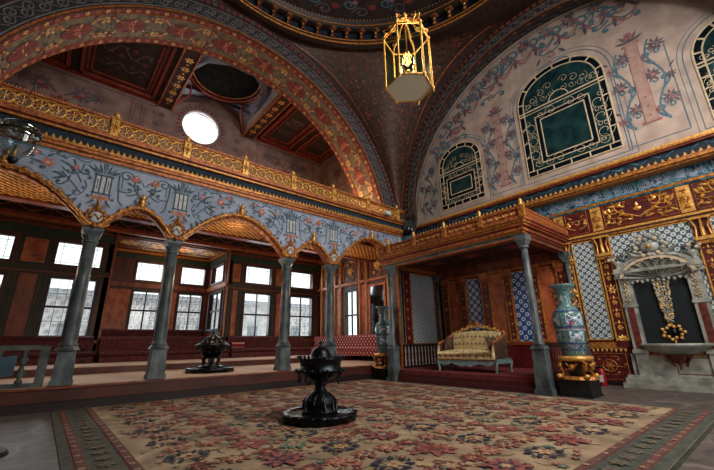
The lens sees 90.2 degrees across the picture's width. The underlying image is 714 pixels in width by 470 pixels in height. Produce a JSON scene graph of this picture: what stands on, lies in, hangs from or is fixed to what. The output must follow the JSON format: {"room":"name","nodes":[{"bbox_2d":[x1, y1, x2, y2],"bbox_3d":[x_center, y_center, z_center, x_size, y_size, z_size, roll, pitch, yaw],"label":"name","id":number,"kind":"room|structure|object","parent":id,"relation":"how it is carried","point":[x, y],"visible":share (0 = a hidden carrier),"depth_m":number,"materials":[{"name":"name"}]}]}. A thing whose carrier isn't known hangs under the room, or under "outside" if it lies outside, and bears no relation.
{"room":"historic interior","nodes":[
{"label":"historic interior","id":0,"kind":"room"},
{"bbox_2d":[0,0,59,164],"bbox_3d":[-3.046,-5.266,4.471,0.306,9.728,0.306,13,-22,-39],"label":"glass lamp","id":1,"kind":"object","parent":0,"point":[12,159],"visible":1,"depth_m":3.13,"materials":[{"name":"glass"}]},
{"bbox_2d":[0,199,320,361],"bbox_3d":[-9.655,2.435,15.459,17.400,6.160,3.120,13,-22,-39],"label":"wall","id":2,"kind":"structure","parent":0,"point":[39,228],"depth_m":15.76,"materials":[{"name":"red wood"}]},
{"bbox_2d":[0,271,8,302],"bbox_3d":[-12.479,2.167,11.283,1.680,2.190,0.246,13,-22,-39],"label":"window","id":3,"kind":"structure","parent":2,"relation":"in","point":[4,273],"depth_m":11.89,"materials":[{"name":"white wood"}]},
{"bbox_2d":[0,231,18,261],"bbox_3d":[-12.490,0.309,11.826,1.680,1.000,0.190,13,-22,-39],"label":"window","id":4,"kind":"structure","parent":2,"relation":"in","point":[15,235],"depth_m":12.23,"materials":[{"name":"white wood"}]},
{"bbox_2d":[34,275,99,335],"bbox_3d":[-10.482,2.631,12.915,1.520,2.190,0.246,13,-22,-39],"label":"window","id":5,"kind":"structure","parent":2,"relation":"in","point":[50,277],"depth_m":12.83,"materials":[{"name":"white wood"}]},
{"bbox_2d":[51,239,106,270],"bbox_3d":[-10.494,0.774,13.457,1.520,1.000,0.190,13,-22,-39],"label":"window","id":6,"kind":"structure","parent":2,"relation":"in","point":[58,241],"depth_m":13.26,"materials":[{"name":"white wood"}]},
{"bbox_2d":[125,289,160,328],"bbox_3d":[-10.038,3.561,16.732,1.280,1.920,0.246,13,-22,-39],"label":"window","id":7,"kind":"structure","parent":2,"relation":"in","point":[132,290],"depth_m":16.75,"materials":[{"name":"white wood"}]},
{"bbox_2d":[133,260,164,283],"bbox_3d":[-10.048,1.804,17.244,1.280,1.020,0.190,13,-22,-39],"label":"window","id":8,"kind":"structure","parent":2,"relation":"in","point":[137,261],"depth_m":17.13,"materials":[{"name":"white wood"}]},
{"bbox_2d":[173,292,203,329],"bbox_3d":[-8.521,3.913,17.971,1.300,1.920,0.246,13,-22,-39],"label":"window","id":9,"kind":"structure","parent":2,"relation":"in","point":[200,310],"depth_m":18.05,"materials":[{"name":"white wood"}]},
{"bbox_2d":[178,265,206,286],"bbox_3d":[-8.531,2.156,18.483,1.300,1.020,0.190,13,-22,-39],"label":"window","id":10,"kind":"structure","parent":2,"relation":"in","point":[182,266],"depth_m":18.46,"materials":[{"name":"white wood"}]},
{"bbox_2d":[205,289,222,331],"bbox_3d":[-6.960,3.752,17.523,0.246,1.920,1.780,13,-22,-39],"label":"window","id":11,"kind":"structure","parent":2,"relation":"in","point":[210,299],"depth_m":17.70,"materials":[{"name":"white wood"}]},
{"bbox_2d":[210,261,224,286],"bbox_3d":[-7.009,1.997,18.039,0.190,1.020,1.780,13,-22,-39],"label":"window","id":12,"kind":"structure","parent":2,"relation":"in","point":[213,271],"depth_m":18.30,"materials":[{"name":"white wood"}]},
{"bbox_2d":[239,291,271,335],"bbox_3d":[-4.950,3.907,17.400,1.530,2.190,0.190,13,-22,-39],"label":"window","id":13,"kind":"structure","parent":2,"relation":"in","point":[269,295],"depth_m":17.52,"materials":[{"name":"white wood"}]},
{"bbox_2d":[243,264,273,286],"bbox_3d":[-4.980,2.056,17.963,1.530,1.000,0.190,13,-22,-39],"label":"window","id":14,"kind":"structure","parent":2,"relation":"in","point":[246,265],"depth_m":17.99,"materials":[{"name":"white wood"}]},
{"bbox_2d":[288,295,313,337],"bbox_3d":[-3.047,4.360,18.989,1.530,2.190,0.246,13,-22,-39],"label":"window","id":15,"kind":"structure","parent":2,"relation":"in","point":[311,299],"depth_m":19.10,"materials":[{"name":"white wood"}]},
{"bbox_2d":[290,299,309,335],"bbox_3d":[-3.124,4.391,19.073,1.327,1.978,0.011,13,-22,-39],"label":"grille","id":16,"kind":"object","parent":15,"relation":"attached to","point":[294,299],"depth_m":19.12,"materials":[{"name":"glass"}]},
{"bbox_2d":[290,270,313,290],"bbox_3d":[-3.059,2.502,19.532,1.530,1.000,0.190,13,-22,-39],"label":"window","id":17,"kind":"structure","parent":2,"relation":"in","point":[291,271],"depth_m":19.55,"materials":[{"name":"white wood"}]},
{"bbox_2d":[0,59,356,205],"bbox_3d":[-6.182,-4.484,13.620,15.849,7.300,5.770,13,-22,-39],"label":"wall","id":18,"kind":"structure","parent":0,"point":[61,83],"depth_m":15.45,"materials":[{"name":"painted plaster"},{"name":"grey paint"},{"name":"red paint"}]},
{"bbox_2d":[0,7,381,212],"bbox_3d":[-4.064,-3.871,12.221,12.453,5.833,1.480,13,-22,-39],"label":"arch","id":19,"kind":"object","parent":18,"relation":"attached to","point":[123,24],"depth_m":11.92,"materials":[{"name":"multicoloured paint"}]},
{"bbox_2d":[0,0,395,216],"bbox_3d":[-3.591,-5.015,11.988,15.353,6.794,0.060,13,-22,-39],"label":"trim","id":20,"kind":"structure","parent":18,"relation":"attached to","point":[16,16],"depth_m":11.96,"materials":[{"name":"paint"}]},
{"bbox_2d":[182,111,218,143],"bbox_3d":[-7.261,-4.946,16.509,1.710,1.705,0.090,13,-22,-39],"label":"window","id":21,"kind":"structure","parent":18,"relation":"in","point":[195,111],"depth_m":16.81,"materials":[{"name":"white glass"}]},
{"bbox_2d":[231,0,495,48],"bbox_3d":[0.286,-9.627,8.556,12.160,1.190,12.160,13,-22,-39],"label":"trim","id":22,"kind":"structure","parent":18,"relation":"attached to","point":[264,14],"depth_m":13.63,"materials":[{"name":"gold wood"}]},
{"bbox_2d":[256,0,478,39],"bbox_3d":[0.286,-9.612,8.551,11.980,0.660,11.980,13,-22,-39],"label":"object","id":23,"kind":"structure","parent":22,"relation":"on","point":[274,8],"depth_m":13.69,"materials":[{"name":"brown wood"}]},
{"bbox_2d":[44,42,333,161],"bbox_3d":[-5.817,-6.863,14.773,14.900,2.090,5.870,13,-22,-39],"label":"ceiling","id":24,"kind":"structure","parent":0,"point":[161,73],"depth_m":15.12,"materials":[{"name":"paint"}]},
{"bbox_2d":[0,171,378,262],"bbox_3d":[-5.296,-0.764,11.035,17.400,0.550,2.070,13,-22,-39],"label":"ceiling","id":25,"kind":"structure","parent":0,"point":[12,184],"depth_m":11.32,"materials":[{"name":"brown wood"}]},
{"bbox_2d":[0,355,380,415],"bbox_3d":[-7.392,4.683,12.050,17.400,0.685,9.560,13,-22,-39],"label":"raised platform","id":26,"kind":"structure","parent":0,"point":[95,384],"depth_m":8.98,"materials":[{"name":"brown wood"}]},
{"bbox_2d":[0,345,51,388],"bbox_3d":[-7.410,2.412,6.383,2.830,0.790,0.170,13,-22,-39],"label":"railing","id":27,"kind":"object","parent":26,"relation":"on","point":[45,349],"visible":0.94,"depth_m":7.06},
{"bbox_2d":[0,336,94,365],"bbox_3d":[-11.499,3.552,10.854,5.690,0.909,0.965,13,-22,-39],"label":"divan","id":28,"kind":"object","parent":26,"relation":"on","point":[84,357],"visible":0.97,"depth_m":11.80,"materials":[{"name":"red fabric"}]},
{"bbox_2d":[77,344,85,351],"bbox_3d":[-9.851,3.928,12.384,0.600,0.260,0.256,13,-22,-39],"label":"cushion","id":29,"kind":"object","parent":28,"relation":"on","point":[81,346],"visible":0.43,"depth_m":12.44,"materials":[{"name":"red fabric"}]},
{"bbox_2d":[48,225,103,385],"bbox_3d":[-6.177,1.483,7.860,0.434,3.390,0.434,13,-22,-39],"label":"marble column","id":30,"kind":"structure","parent":26,"relation":"on","point":[62,373],"depth_m":7.70,"materials":[{"name":"grey stone"}]},
{"bbox_2d":[95,337,228,362],"bbox_3d":[-7.501,4.498,14.139,4.570,0.889,0.991,13,-22,-39],"label":"divan","id":31,"kind":"object","parent":26,"relation":"on","point":[111,349],"visible":0.77,"depth_m":13.60,"materials":[{"name":"red fabric"}]},
{"bbox_2d":[143,238,183,379],"bbox_3d":[-4.843,1.793,8.950,0.434,3.390,0.434,13,-22,-39],"label":"marble column","id":32,"kind":"structure","parent":26,"relation":"on","point":[156,364],"depth_m":8.77,"materials":[{"name":"grey stone"}]},
{"bbox_2d":[185,329,234,373],"bbox_3d":[-4.266,3.391,10.470,1.301,1.200,1.301,13,-22,-39],"label":"brazier","id":33,"kind":"object","parent":26,"relation":"on","point":[211,347],"visible":1,"depth_m":10.19,"materials":[{"name":"black metal"}]},
{"bbox_2d":[185,365,234,373],"bbox_3d":[-4.258,3.874,10.323,1.301,0.190,1.301,13,-22,-39],"label":"tray","id":34,"kind":"object","parent":26,"relation":"on","point":[203,369],"depth_m":9.94,"materials":[{"name":"black metal"}]},
{"bbox_2d":[226,336,310,357],"bbox_3d":[-4.115,5.263,16.867,4.040,0.909,0.935,13,-22,-39],"label":"divan","id":35,"kind":"object","parent":26,"relation":"on","point":[255,346],"visible":0.91,"depth_m":16.57,"materials":[{"name":"red fabric"}]},
{"bbox_2d":[230,342,244,347],"bbox_3d":[-5.393,4.965,16.027,0.600,0.260,0.256,13,-22,-39],"label":"cushion","id":36,"kind":"object","parent":35,"relation":"on","point":[233,344],"visible":0.88,"depth_m":15.94,"materials":[{"name":"red fabric"}]},
{"bbox_2d":[273,257,295,370],"bbox_3d":[-2.252,2.396,11.067,0.434,3.390,0.434,13,-22,-39],"label":"marble column","id":37,"kind":"structure","parent":26,"relation":"on","point":[282,356],"depth_m":10.87,"materials":[{"name":"grey stone"}]},
{"bbox_2d":[322,264,338,356],"bbox_3d":[-0.918,2.706,12.157,0.434,3.390,0.434,13,-22,-39],"label":"marble column","id":38,"kind":"structure","parent":26,"relation":"on","point":[330,269],"depth_m":12.09,"materials":[{"name":"grey stone"}]},
{"bbox_2d":[311,334,377,355],"bbox_3d":[-0.434,5.132,16.600,0.769,0.890,6.110,13,-22,-39],"label":"divan","id":39,"kind":"object","parent":26,"relation":"on","point":[353,345],"visible":0.47,"depth_m":16.15,"materials":[{"name":"red fabric"}]},
{"bbox_2d":[0,136,400,264],"bbox_3d":[-3.284,1.571,10.396,15.700,5.550,0.381,13,-22,-39],"label":"wall","id":40,"kind":"structure","parent":0,"point":[87,181],"depth_m":9.40,"materials":[{"name":"blue paint"}]},
{"bbox_2d":[0,147,14,165],"bbox_3d":[-7.368,-1.643,7.478,0.528,0.429,0.171,13,-22,-39],"label":"crest","id":41,"kind":"object","parent":40,"relation":"attached to","point":[7,152],"visible":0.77,"depth_m":7.45,"materials":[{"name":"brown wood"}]},
{"bbox_2d":[78,200,111,227],"bbox_3d":[-6.058,-0.494,8.277,0.659,0.693,0.156,13,-22,-39],"label":"cartouche","id":42,"kind":"object","parent":40,"relation":"attached to","point":[95,216],"visible":1,"depth_m":8.24,"materials":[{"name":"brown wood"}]},
{"bbox_2d":[133,194,150,210],"bbox_3d":[-5.400,-0.826,8.972,0.528,0.429,0.171,13,-22,-39],"label":"crest","id":43,"kind":"object","parent":40,"relation":"attached to","point":[142,202],"visible":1,"depth_m":8.94,"materials":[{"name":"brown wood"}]},
{"bbox_2d":[163,216,189,240],"bbox_3d":[-4.724,-0.184,9.367,0.659,0.693,0.156,13,-22,-39],"label":"cartouche","id":44,"kind":"object","parent":40,"relation":"attached to","point":[177,231],"visible":1,"depth_m":9.33,"materials":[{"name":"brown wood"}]},
{"bbox_2d":[0,162,383,263],"bbox_3d":[-3.371,-0.154,10.673,13.905,1.396,0.204,13,-22,-39],"label":"trim","id":45,"kind":"structure","parent":40,"relation":"attached to","point":[47,184],"depth_m":9.13,"materials":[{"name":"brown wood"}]},
{"bbox_2d":[0,102,403,236],"bbox_3d":[-3.531,-1.450,11.037,15.050,0.670,0.530,13,-22,-39],"label":"trim","id":46,"kind":"structure","parent":40,"relation":"attached to","point":[56,134],"depth_m":9.60,"materials":[{"name":"gilded wood"},{"name":"painted wood"}]},
{"bbox_2d":[0,81,404,220],"bbox_3d":[-3.542,-2.194,10.981,14.700,0.720,0.241,13,-22,-39],"label":"gallery balustrade","id":47,"kind":"object","parent":46,"relation":"on","point":[115,122],"visible":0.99,"depth_m":9.73,"materials":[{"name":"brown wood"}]},
{"bbox_2d":[383,210,390,215],"bbox_3d":[1.235,-0.899,14.578,0.280,0.170,0.200,13,-22,-39],"label":"alarm box","id":48,"kind":"object","parent":46,"relation":"on","point":[386,213],"visible":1,"depth_m":14.50,"materials":[{"name":"white plastic"}]},
{"bbox_2d":[237,203,247,215],"bbox_3d":[-3.443,-0.731,10.685,0.528,0.429,0.171,13,-22,-39],"label":"crest","id":49,"kind":"object","parent":40,"relation":"attached to","point":[242,210],"visible":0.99,"depth_m":10.65,"materials":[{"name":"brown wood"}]},
{"bbox_2d":[281,238,298,257],"bbox_3d":[-2.133,0.418,11.484,0.659,0.693,0.156,13,-22,-39],"label":"cartouche","id":50,"kind":"object","parent":40,"relation":"attached to","point":[290,250],"visible":1,"depth_m":11.44,"materials":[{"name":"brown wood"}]},
{"bbox_2d":[308,231,317,242],"bbox_3d":[-1.475,0.087,12.179,0.528,0.429,0.171,13,-22,-39],"label":"crest","id":51,"kind":"object","parent":40,"relation":"attached to","point":[313,238],"visible":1,"depth_m":12.14,"materials":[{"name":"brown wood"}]},
{"bbox_2d":[327,246,340,264],"bbox_3d":[-0.799,0.728,12.574,0.659,0.693,0.156,13,-22,-39],"label":"cartouche","id":52,"kind":"object","parent":40,"relation":"attached to","point":[332,255],"visible":1,"depth_m":12.53,"materials":[{"name":"brown wood"}]},
{"bbox_2d":[369,230,375,239],"bbox_3d":[0.592,-0.004,14.050,0.528,0.429,0.171,13,-22,-39],"label":"crest","id":53,"kind":"object","parent":40,"relation":"attached to","point":[371,235],"visible":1,"depth_m":14.02,"materials":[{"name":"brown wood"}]},
{"bbox_2d":[401,221,416,240],"bbox_3d":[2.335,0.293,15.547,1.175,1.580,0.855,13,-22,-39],"label":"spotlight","id":54,"kind":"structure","parent":40,"relation":"attached to","point":[405,224],"depth_m":15.25,"materials":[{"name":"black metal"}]},
{"bbox_2d":[405,227,412,233],"bbox_3d":[2.200,-0.193,15.027,0.340,0.250,0.270,13,-22,-39],"label":"spotlight","id":55,"kind":"object","parent":40,"relation":"attached to","point":[408,230],"visible":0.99,"depth_m":14.98,"materials":[{"name":"black paint"}]},
{"bbox_2d":[281,405,357,426],"bbox_3d":[-0.609,2.944,5.817,1.229,0.130,1.229,13,-22,-39],"label":"tray","id":56,"kind":"object","parent":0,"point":[297,416],"depth_m":5.47,"materials":[{"name":"black metal"}]},
{"bbox_2d":[317,257,393,359],"bbox_3d":[-0.006,3.130,17.496,0.410,6.600,7.130,13,-22,-39],"label":"wall","id":57,"kind":"structure","parent":0,"point":[350,274],"depth_m":17.98,"materials":[{"name":"red wood"}]},
{"bbox_2d":[343,288,358,334],"bbox_3d":[-0.246,3.961,17.553,0.190,2.530,1.130,13,-22,-39],"label":"window","id":58,"kind":"structure","parent":57,"relation":"in","point":[345,293],"depth_m":17.73,"materials":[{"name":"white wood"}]},
{"bbox_2d":[368,282,386,333],"bbox_3d":[0.943,3.493,16.078,0.100,2.610,1.150,13,-22,-39],"label":"wall mirror","id":59,"kind":"object","parent":57,"relation":"attached to","point":[377,293],"visible":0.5,"depth_m":16.22,"materials":[{"name":"clear glass"}]},
{"bbox_2d":[0,379,713,469],"bbox_3d":[-2.444,3.249,6.081,23.000,0.200,27.500,13,-22,-39],"label":"floor","id":60,"kind":"structure","parent":0,"point":[29,439],"depth_m":5.51,"materials":[{"name":"stone"}]},
{"bbox_2d":[0,355,17,457],"bbox_3d":[-4.407,2.030,4.238,0.600,1.120,0.600,13,-22,-39],"label":"stand","id":61,"kind":"object","parent":60,"relation":"on","point":[7,364],"visible":1,"depth_m":4.35,"materials":[{"name":"black paint"}]},
{"bbox_2d":[372,306,389,379],"bbox_3d":[0.984,3.825,12.738,0.776,2.470,0.776,13,-22,-39],"label":"porcelain vase","id":62,"kind":"object","parent":60,"relation":"on","point":[382,329],"visible":0.62,"depth_m":12.51,"materials":[{"name":"ceramic"}]},
{"bbox_2d":[51,379,713,469],"bbox_3d":[-0.012,3.190,6.413,8.340,0.032,8.808,13,-22,-39],"label":"rug","id":63,"kind":"object","parent":60,"relation":"on","point":[397,425],"visible":0.92,"depth_m":4.87,"materials":[{"name":"beige carpet"}]},
{"bbox_2d":[281,341,357,426],"bbox_3d":[-0.617,2.418,5.977,1.229,1.230,1.229,13,-22,-39],"label":"brazier","id":64,"kind":"object","parent":63,"relation":"on","point":[320,408],"visible":1,"depth_m":5.71,"materials":[{"name":"black metal"}]},
{"bbox_2d":[376,198,595,396],"bbox_3d":[3.722,2.223,11.674,3.282,4.830,5.650,13,-22,-39],"label":"canopy","id":65,"kind":"object","parent":60,"relation":"on","point":[517,231],"visible":0.97,"depth_m":10.58,"materials":[{"name":"brown wood"},{"name":"gilded wood"},{"name":"grey green marble"}]},
{"bbox_2d":[403,344,437,367],"bbox_3d":[2.413,4.442,13.126,2.000,0.780,0.100,13,-22,-39],"label":"railing","id":66,"kind":"object","parent":65,"relation":"on","point":[412,345],"visible":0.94,"depth_m":13.05,"materials":[{"name":"black wood"}]},
{"bbox_2d":[437,321,512,373],"bbox_3d":[3.495,3.387,10.877,0.989,1.484,2.037,13,-22,-39],"label":"sofa","id":67,"kind":"object","parent":65,"relation":"on","point":[470,348],"visible":0.98,"depth_m":10.73,"materials":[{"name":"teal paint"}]},
{"bbox_2d":[444,338,453,349],"bbox_3d":[2.937,3.488,11.392,0.229,0.357,0.480,-15,-22,39],"label":"cushion","id":68,"kind":"object","parent":67,"relation":"on","point":[448,344],"visible":1,"depth_m":11.26,"materials":[{"name":"brown fabric"}]},
{"bbox_2d":[485,337,496,349],"bbox_3d":[3.921,3.136,10.288,0.480,0.357,0.229,9,-20,-30],"label":"cushion","id":69,"kind":"object","parent":67,"relation":"on","point":[488,340],"visible":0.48,"depth_m":10.20,"materials":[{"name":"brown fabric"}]},
{"bbox_2d":[545,343,568,375],"bbox_3d":[5.388,3.255,9.382,2.550,0.780,0.100,13,-22,-39],"label":"railing","id":70,"kind":"object","parent":65,"relation":"on","point":[553,352],"visible":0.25,"depth_m":9.11,"materials":[{"name":"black wood"}]},
{"bbox_2d":[549,283,603,398],"bbox_3d":[4.986,2.402,8.277,0.776,2.470,0.776,13,-22,-39],"label":"porcelain vase","id":71,"kind":"object","parent":60,"relation":"on","point":[568,322],"visible":1,"depth_m":8.03,"materials":[{"name":"ceramic"}]},
{"bbox_2d":[595,364,607,385],"bbox_3d":[6.654,3.809,9.675,0.195,0.540,0.190,-1,-17,0],"label":"fire extinguisher","id":72,"kind":"object","parent":60,"relation":"on","point":[603,381],"visible":0.94,"depth_m":9.61,"materials":[{"name":"red metal"}]},
{"bbox_2d":[285,0,439,18],"bbox_3d":[0.245,-12.205,9.340,11.500,4.200,11.500,13,-22,-39],"label":"ceiling","id":73,"kind":"structure","parent":0,"point":[346,9],"depth_m":14.22,"materials":[{"name":"paint"}]},
{"bbox_2d":[382,0,434,105],"bbox_3d":[0.802,-8.301,7.836,0.829,12.281,0.854,13,-22,-39],"label":"hanging lantern","id":74,"kind":"object","parent":73,"relation":"hanging from","point":[408,86],"visible":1,"depth_m":6.15,"materials":[{"name":"gold brass metal"},{"name":"frosted glass"}]},
{"bbox_2d":[212,0,516,220],"bbox_3d":[-1.636,-5.577,9.756,14.720,6.560,6.107,13,-22,-39],"label":"pendentive","id":75,"kind":"structure","parent":0,"point":[357,74],"depth_m":14.61,"materials":[{"name":"red paint"}]},
{"bbox_2d":[393,267,438,367],"bbox_3d":[2.375,2.999,13.759,2.380,4.600,0.300,13,-22,-39],"label":"wall partition","id":76,"kind":"structure","parent":0,"point":[414,290],"depth_m":13.53,"materials":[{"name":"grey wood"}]},
{"bbox_2d":[502,0,537,13],"bbox_3d":[5.119,-6.338,7.615,7.428,6.560,6.118,13,-22,-39],"label":"ceiling","id":77,"kind":"structure","parent":0,"point":[517,6],"depth_m":12.60,"materials":[{"name":"paint"}]},
{"bbox_2d":[415,0,713,224],"bbox_3d":[6.876,-4.821,12.690,0.423,8.000,14.300,13,-22,-39],"label":"wall","id":78,"kind":"structure","parent":0,"point":[642,47],"depth_m":11.51,"materials":[{"name":"beige paint"}]},
{"bbox_2d":[439,141,485,210],"bbox_3d":[4.305,-2.573,14.873,0.067,2.800,2.050,13,-22,-39],"label":"window","id":79,"kind":"structure","parent":78,"relation":"in","point":[461,178],"depth_m":14.80,"materials":[{"name":"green glass"}]},
{"bbox_2d":[405,0,593,221],"bbox_3d":[6.274,-5.380,12.539,0.928,7.560,13.959,13,-22,-39],"label":"trim","id":80,"kind":"structure","parent":78,"relation":"attached to","point":[540,12],"depth_m":14.53,"materials":[{"name":"paint"}]},
{"bbox_2d":[415,128,713,236],"bbox_3d":[6.759,-1.509,11.235,0.480,0.620,12.870,13,-22,-39],"label":"trim","id":81,"kind":"structure","parent":78,"relation":"attached to","point":[696,148],"depth_m":10.48,"materials":[{"name":"gilded wood"},{"name":"red paint"},{"name":"blue paint"}]},
{"bbox_2d":[517,55,623,178],"bbox_3d":[6.951,-4.188,12.094,0.067,3.970,2.820,13,-22,-39],"label":"window","id":82,"kind":"structure","parent":78,"relation":"in","point":[567,116],"depth_m":11.94,"materials":[{"name":"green glass"}]},
{"bbox_2d":[691,19,713,118],"bbox_3d":[9.690,-4.499,8.831,0.067,2.800,1.850,13,-22,-39],"label":"window","id":83,"kind":"structure","parent":78,"relation":"in","point":[702,49],"depth_m":9.42,"materials":[{"name":"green glass"}]},
{"bbox_2d":[437,159,713,385],"bbox_3d":[6.863,1.529,10.782,0.570,5.540,12.975,13,-22,-39],"label":"wall","id":84,"kind":"structure","parent":0,"point":[677,205],"depth_m":10.49,"materials":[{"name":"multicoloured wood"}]},
{"bbox_2d":[607,232,713,392],"bbox_3d":[7.795,1.793,8.950,0.557,3.940,2.500,13,-22,-39],"label":"fountain","id":85,"kind":"object","parent":84,"relation":"attached to","point":[669,312],"visible":1,"depth_m":8.99,"materials":[{"name":"grey stone"}]},
{"bbox_3d":[-8.715,5.191,15.452,4.560,0.365,2.630,13,-22,-39],"label":"floor","id":86,"kind":"structure","parent":0,"visible":0},
{"bbox_2d":[101,329,202,336],"bbox_3d":[-9.272,4.748,16.154,4.470,0.909,0.935,13,-22,-39],"label":"divan","id":87,"kind":"object","parent":86,"relation":"on","point":[105,332],"visible":0.26,"depth_m":16.14,"materials":[{"name":"red fabric"}]},
{"label":"outside","id":88,"kind":"structure","parent":0,"visible":0},
{"bbox_2d":[0,284,308,335],"bbox_3d":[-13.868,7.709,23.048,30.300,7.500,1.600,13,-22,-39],"label":"building","id":89,"kind":"structure","parent":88,"point":[249,307],"depth_m":24.41,"materials":[{"name":"glass"}]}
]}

